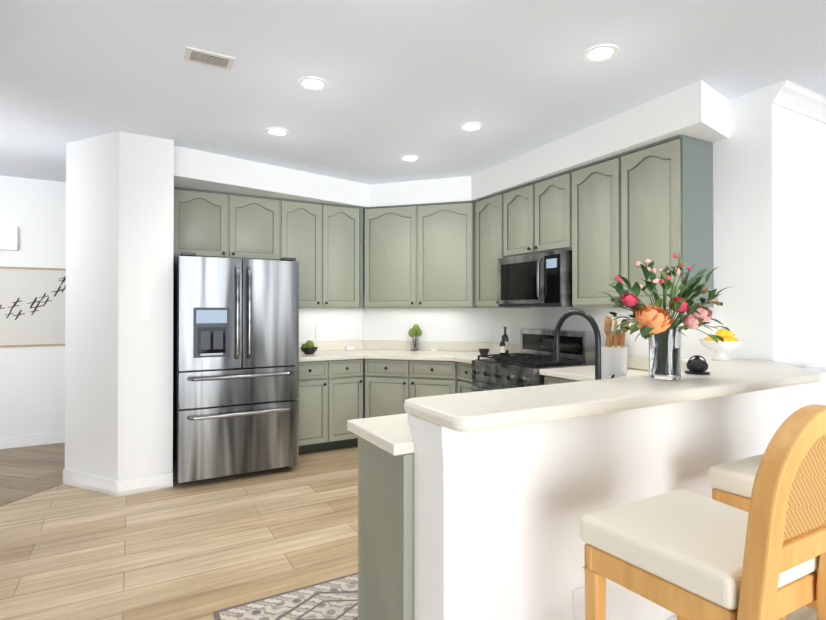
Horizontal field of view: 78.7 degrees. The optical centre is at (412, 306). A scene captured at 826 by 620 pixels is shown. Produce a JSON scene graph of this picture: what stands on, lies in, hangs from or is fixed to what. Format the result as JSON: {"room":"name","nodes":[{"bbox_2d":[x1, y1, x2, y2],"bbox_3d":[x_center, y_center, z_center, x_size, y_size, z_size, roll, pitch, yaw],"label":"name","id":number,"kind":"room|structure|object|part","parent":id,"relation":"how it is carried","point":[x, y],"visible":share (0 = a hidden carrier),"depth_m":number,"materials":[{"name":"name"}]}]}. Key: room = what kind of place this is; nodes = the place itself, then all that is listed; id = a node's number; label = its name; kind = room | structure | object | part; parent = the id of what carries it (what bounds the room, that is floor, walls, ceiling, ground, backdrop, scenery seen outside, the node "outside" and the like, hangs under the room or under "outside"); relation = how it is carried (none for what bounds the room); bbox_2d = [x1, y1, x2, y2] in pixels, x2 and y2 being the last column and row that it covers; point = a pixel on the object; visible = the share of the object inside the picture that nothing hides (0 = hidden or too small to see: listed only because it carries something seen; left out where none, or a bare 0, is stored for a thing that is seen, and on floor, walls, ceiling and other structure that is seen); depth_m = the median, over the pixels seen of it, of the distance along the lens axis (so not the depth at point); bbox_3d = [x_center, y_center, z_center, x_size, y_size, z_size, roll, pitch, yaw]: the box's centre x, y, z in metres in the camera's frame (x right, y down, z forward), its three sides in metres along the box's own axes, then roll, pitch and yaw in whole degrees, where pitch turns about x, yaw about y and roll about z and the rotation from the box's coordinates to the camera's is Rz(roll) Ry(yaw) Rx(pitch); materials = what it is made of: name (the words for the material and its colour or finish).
{"room":"kitchen","nodes":[
{"label":"kitchen","id":0,"kind":"room"},
{"bbox_2d":[0,176,65,448],"bbox_3d":[-4.665,0.056,4.503,4.306,2.640,0.184,0,0,-29],"label":"wall","id":1,"kind":"structure","parent":0,"point":[32,295],"depth_m":4.97,"materials":[{"name":"white paint"}]},
{"bbox_3d":[-4.965,1.319,4.286,3.580,0.110,0.014,0,0,-29],"label":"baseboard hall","id":2,"kind":"part","parent":1,"relation":"part of","materials":[{"name":"white"}]},
{"bbox_2d":[65,131,173,479],"bbox_3d":[-2.381,0.053,4.083,0.726,2.640,1.005,0,0,-29],"label":"wall","id":3,"kind":"structure","parent":0,"point":[119,271],"depth_m":3.75,"materials":[{"name":"white paint"}]},
{"bbox_2d":[63,469,172,495],"bbox_3d":[-2.260,1.316,3.847,0.738,0.110,0.519,0,0,-29],"label":"baseboard","id":4,"kind":"structure","parent":3,"relation":"attached to","point":[112,487],"depth_m":3.73,"materials":[{"name":"white"}]},
{"bbox_2d":[140,304,149,319],"bbox_3d":[-1.985,0.042,3.728,0.070,0.115,0.016,0,0,-29],"label":"switch plate","id":5,"kind":"object","parent":3,"relation":"attached to","point":[144,311],"visible":1,"depth_m":3.72,"materials":[{"name":"white plastic"}]},
{"bbox_2d":[173,260,362,341],"bbox_3d":[-1.412,0.060,5.132,2.000,2.640,0.120,0,0,-29],"label":"wall","id":6,"kind":"structure","parent":0,"point":[338,324],"depth_m":5.37,"materials":[{"name":"white paint"}]},
{"bbox_2d":[315,327,321,337],"bbox_3d":[-0.992,0.274,5.291,0.070,0.115,0.007,0,0,-29],"label":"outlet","id":7,"kind":"structure","parent":6,"relation":"attached to","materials":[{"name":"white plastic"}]},
{"bbox_2d":[0,442,817,619],"bbox_3d":[0.148,1.411,2.740,11.000,0.104,10.100,0,0,-29],"label":"floor","id":8,"kind":"structure","parent":0,"point":[204,549],"depth_m":2.94,"materials":[{"name":"brown wood"}]},
{"bbox_2d":[173,252,298,483],"bbox_3d":[-1.558,0.486,4.345,0.910,1.774,1.025,0,0,-29],"label":"fridge","id":9,"kind":"object","parent":8,"relation":"on","point":[235,363],"visible":0.98,"depth_m":3.93,"materials":[{"name":"silver metal"}]},
{"bbox_2d":[214,572,357,619],"bbox_3d":[0.154,1.354,2.523,2.100,0.012,0.485,0,0,-29],"label":"rug","id":10,"kind":"object","parent":8,"relation":"on","point":[335,599],"visible":0.27,"depth_m":2.27,"materials":[{"name":"grey fabric"}]},
{"bbox_2d":[173,135,713,619],"bbox_3d":[-0.064,0.170,3.716,2.933,2.400,3.671,0,0,-29],"label":"kitchen cabinets","id":11,"kind":"object","parent":8,"relation":"on","point":[577,237],"visible":0.58,"depth_m":4.39,"materials":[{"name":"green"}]},
{"bbox_2d":[300,347,317,353],"bbox_3d":[-1.012,0.432,4.905,0.170,0.065,0.170,0,0,-29],"label":"bowl","id":12,"kind":"object","parent":11,"relation":"on","point":[309,350],"visible":0.92,"depth_m":4.85,"materials":[{"name":"black ceramic"}]},
{"bbox_2d":[302,340,313,347],"bbox_3d":[-1.023,0.382,4.904,0.119,0.100,0.092,0,0,-29],"label":"artichoke","id":13,"kind":"object","parent":12,"relation":"in","point":[309,344],"visible":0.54,"depth_m":4.88,"materials":[{"name":"green food"}]},
{"bbox_2d":[345,346,354,350],"bbox_3d":[-0.669,0.449,5.326,0.090,0.038,0.060,0,0,-29],"label":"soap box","id":14,"kind":"object","parent":11,"relation":"on","point":[349,348],"visible":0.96,"depth_m":5.30,"materials":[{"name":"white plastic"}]},
{"bbox_2d":[299,340,519,363],"bbox_3d":[-0.157,0.436,4.849,1.988,0.140,1.599,0,0,-29],"label":"countertop","id":15,"kind":"structure","parent":11,"relation":"on","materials":[{"name":"beige stone"}]},
{"bbox_2d":[411,339,418,350],"bbox_3d":[0.022,0.408,5.289,0.090,0.120,0.090,0,0,-29],"label":"vase","id":16,"kind":"object","parent":11,"relation":"on","point":[415,345],"visible":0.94,"depth_m":5.25,"materials":[{"name":"clear glass"}]},
{"bbox_2d":[408,324,421,338],"bbox_3d":[0.025,0.320,5.287,0.155,0.263,0.100,0,0,-29],"label":"artichokes","id":17,"kind":"object","parent":16,"relation":"in","point":[415,330],"visible":0.92,"depth_m":5.25,"materials":[{"name":"green"}]},
{"bbox_2d":[479,349,488,354],"bbox_3d":[0.670,0.434,4.745,0.104,0.060,0.101,0,0,-29],"label":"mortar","id":18,"kind":"object","parent":11,"relation":"on","point":[483,351],"visible":0.81,"depth_m":4.71,"materials":[{"name":"black stone"}]},
{"bbox_2d":[500,336,505,353],"bbox_3d":[0.830,0.368,4.664,0.057,0.190,0.056,0,0,-29],"label":"bottle","id":19,"kind":"object","parent":11,"relation":"on","point":[502,347],"visible":0.85,"depth_m":4.64,"materials":[{"name":"black"}]},
{"bbox_2d":[503,327,508,353],"bbox_3d":[0.875,0.329,4.769,0.065,0.270,0.064,0,0,-29],"label":"bottle","id":20,"kind":"object","parent":11,"relation":"on","point":[506,339],"visible":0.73,"depth_m":4.74,"materials":[{"name":"black glass"}]},
{"bbox_2d":[347,354,689,455],"bbox_3d":[0.706,0.421,2.792,2.488,0.140,1.310,0,0,-29],"label":"countertop","id":21,"kind":"structure","parent":11,"relation":"on","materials":[{"name":"beige stone"}]},
{"bbox_2d":[498,250,572,306],"bbox_3d":[1.085,-0.207,4.191,0.454,0.430,0.756,0,0,-29],"label":"microwave","id":22,"kind":"object","parent":11,"relation":"in","point":[543,278],"depth_m":4.02,"materials":[{"name":"silver metal"}]},
{"bbox_2d":[553,309,614,379],"bbox_3d":[0.757,0.231,2.262,0.110,0.432,0.286,0,0,-29],"label":"faucet","id":23,"kind":"object","parent":11,"relation":"on","point":[556,346],"depth_m":2.19,"materials":[{"name":"black metal"}]},
{"bbox_2d":[601,346,627,378],"bbox_3d":[1.017,0.326,2.546,0.136,0.243,0.136,0,0,-29],"label":"crock","id":24,"kind":"object","parent":11,"relation":"on","point":[614,360],"visible":0.54,"depth_m":2.49,"materials":[{"name":"white ceramic"}]},
{"bbox_2d":[604,316,628,346],"bbox_3d":[1.001,0.239,2.539,0.114,0.385,0.142,0,0,-29],"label":"utensils","id":25,"kind":"object","parent":24,"relation":"in","point":[607,326],"visible":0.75,"depth_m":2.52,"materials":[{"name":"brown wood"}]},
{"bbox_2d":[605,331,624,345],"bbox_3d":[1.504,0.321,3.763,0.069,0.270,0.150,0,0,-29],"label":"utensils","id":26,"kind":"object","parent":11,"relation":"on","point":[619,337],"visible":0.17,"depth_m":3.73,"materials":[{"name":"brown wood"}]},
{"bbox_2d":[470,329,594,391],"bbox_3d":[0.951,0.788,4.109,0.728,1.170,0.752,0,0,-29],"label":"range","id":27,"kind":"object","parent":8,"relation":"on","point":[528,362],"visible":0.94,"depth_m":4.01,"materials":[{"name":"silver metal"}]},
{"bbox_2d":[580,404,825,619],"bbox_3d":[0.795,0.787,1.316,0.467,1.130,0.513,0,0,-29],"label":"stool","id":28,"kind":"object","parent":8,"relation":"on","point":[683,554],"visible":1,"depth_m":1.17,"materials":[{"name":"brown wood"}]},
{"bbox_3d":[0.772,0.627,1.359,0.467,0.080,0.417,0,0,-29],"label":"seat","id":29,"kind":"part","parent":28,"relation":"part of","materials":[{"name":"beige fabric"}]},
{"bbox_2d":[708,454,816,619],"bbox_3d":[1.415,0.790,1.754,0.467,1.130,0.513,0,0,-29],"label":"stool","id":30,"kind":"object","parent":8,"relation":"on","point":[731,483],"visible":0.17,"depth_m":1.81,"materials":[{"name":"white fabric"}]},
{"bbox_3d":[1.392,0.630,1.797,0.467,0.080,0.417,0,0,-29],"label":"seat","id":31,"kind":"part","parent":30,"relation":"part of","materials":[{"name":"beige fabric"}]},
{"bbox_2d":[0,0,825,184],"bbox_3d":[0.148,-1.327,2.760,11.000,0.100,10.100,0,0,-29],"label":"ceiling","id":32,"kind":"structure","parent":0,"point":[423,80],"depth_m":2.74,"materials":[{"name":"white paint"}]},
{"bbox_2d":[184,46,234,69],"bbox_3d":[-1.049,-1.272,2.595,0.230,0.013,0.140,0,0,-29],"label":"air vent","id":33,"kind":"object","parent":32,"relation":"in","point":[195,55],"depth_m":2.58,"materials":[{"name":"white metal"}]},
{"bbox_2d":[265,127,289,136],"bbox_3d":[-0.986,-1.266,3.661,0.179,0.008,0.179,0,0,22],"label":"recessed light","id":34,"kind":"object","parent":32,"relation":"in","point":[274,131],"depth_m":3.65,"materials":[{"name":"white plastic"}]},
{"bbox_2d":[297,76,328,90],"bbox_3d":[-0.574,-1.272,2.883,0.179,0.008,0.179,0,-1,37],"label":"recessed light","id":35,"kind":"object","parent":32,"relation":"in","point":[311,83],"depth_m":2.88,"materials":[{"name":"white plastic"}]},
{"bbox_2d":[399,155,419,161],"bbox_3d":[-0.026,-1.262,4.301,0.179,0.008,0.179,0,-1,37],"label":"recessed light","id":36,"kind":"object","parent":32,"relation":"in","point":[407,158],"depth_m":4.31,"materials":[{"name":"white"}]},
{"bbox_2d":[458,122,483,131],"bbox_3d":[0.411,-1.267,3.560,0.179,0.008,0.179,0,0,22],"label":"recessed light","id":37,"kind":"object","parent":32,"relation":"in","point":[467,126],"depth_m":3.55,"materials":[{"name":"white"}]},
{"bbox_2d":[582,44,618,62],"bbox_3d":[0.946,-1.275,2.541,0.179,0.008,0.179,0,-1,-35],"label":"recessed light","id":38,"kind":"object","parent":32,"relation":"in","point":[599,53],"depth_m":2.53,"materials":[{"name":"white plastic"}]},
{"bbox_2d":[363,214,491,417],"bbox_3d":[0.143,0.062,5.408,1.414,2.640,0.120,0,0,16],"label":"wall","id":39,"kind":"structure","parent":0,"point":[458,324],"depth_m":5.34,"materials":[{"name":"white paint"}]},
{"bbox_2d":[174,80,728,213],"bbox_3d":[-0.129,-1.151,3.824,2.944,0.236,3.430,0,0,-29],"label":"soffit","id":40,"kind":"structure","parent":0,"point":[699,110],"depth_m":4.13,"materials":[{"name":"white paint"}]},
{"bbox_2d":[492,93,750,358],"bbox_3d":[1.448,0.053,4.135,0.120,2.640,2.530,0,0,-29],"label":"wall","id":41,"kind":"structure","parent":0,"point":[731,207],"depth_m":3.13,"materials":[{"name":"white paint"}]},
{"bbox_2d":[476,367,825,619],"bbox_3d":[1.254,0.856,2.251,2.750,1.005,0.160,0,0,-29],"label":"wall","id":42,"kind":"structure","parent":0,"point":[542,488],"depth_m":1.79,"materials":[{"name":"white paint"}]},
{"bbox_2d":[408,414,676,619],"bbox_3d":[1.249,0.857,2.222,2.786,1.004,0.206,0,0,-29],"label":"trim","id":43,"kind":"structure","parent":42,"relation":"attached to","point":[444,523],"depth_m":1.53,"materials":[{"name":"white paint"}]},
{"bbox_2d":[572,586,584,619],"bbox_3d":[0.592,1.058,1.783,0.070,0.115,0.008,0,0,-29],"label":"outlet","id":44,"kind":"object","parent":42,"relation":"attached to","point":[578,603],"visible":0.87,"depth_m":1.78,"materials":[{"name":"white plastic"}]},
{"bbox_2d":[404,357,821,432],"bbox_3d":[1.020,0.331,2.259,2.446,0.045,0.725,0,0,-29],"label":"countertop","id":45,"kind":"structure","parent":42,"relation":"on","point":[472,412],"depth_m":1.74,"materials":[{"name":"beige stone"}]},
{"bbox_2d":[601,249,729,379],"bbox_3d":[1.073,0.032,2.146,0.532,0.548,0.383,0,0,-29],"label":"vase","id":46,"kind":"object","parent":45,"relation":"on","point":[657,325],"visible":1,"depth_m":2.11,"materials":[{"name":"clear glass"}]},
{"bbox_2d":[685,355,709,374],"bbox_3d":[1.301,0.266,2.304,0.100,0.083,0.100,0,0,-29],"label":"pot","id":47,"kind":"object","parent":45,"relation":"on","point":[697,365],"visible":1,"depth_m":2.28,"materials":[{"name":"black ceramic"}]},
{"bbox_2d":[699,339,743,360],"bbox_3d":[1.792,0.254,2.922,0.226,0.115,0.226,0,0,-29],"label":"lemon bowl","id":48,"kind":"object","parent":45,"relation":"on","point":[721,348],"visible":0.96,"depth_m":2.87,"materials":[{"name":"white ceramic"}]},
{"bbox_2d":[704,329,737,340],"bbox_3d":[1.799,0.185,2.918,0.158,0.106,0.177,0,0,-29],"label":"lemons","id":49,"kind":"object","parent":48,"relation":"in","point":[726,335],"visible":0.42,"depth_m":2.90,"materials":[{"name":"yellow food"}]},
{"bbox_2d":[749,85,825,367],"bbox_3d":[3.678,0.051,3.863,3.750,2.640,0.120,0,0,-29],"label":"wall","id":50,"kind":"structure","parent":0,"point":[788,234],"depth_m":2.99,"materials":[{"name":"white paint"}]},
{"bbox_2d":[772,80,825,123],"bbox_3d":[3.727,-1.217,3.786,3.750,0.105,0.078,0,0,-29],"label":"crown molding","id":51,"kind":"structure","parent":50,"relation":"attached to","point":[794,97],"depth_m":2.99,"materials":[{"name":"white paint"}]}
]}

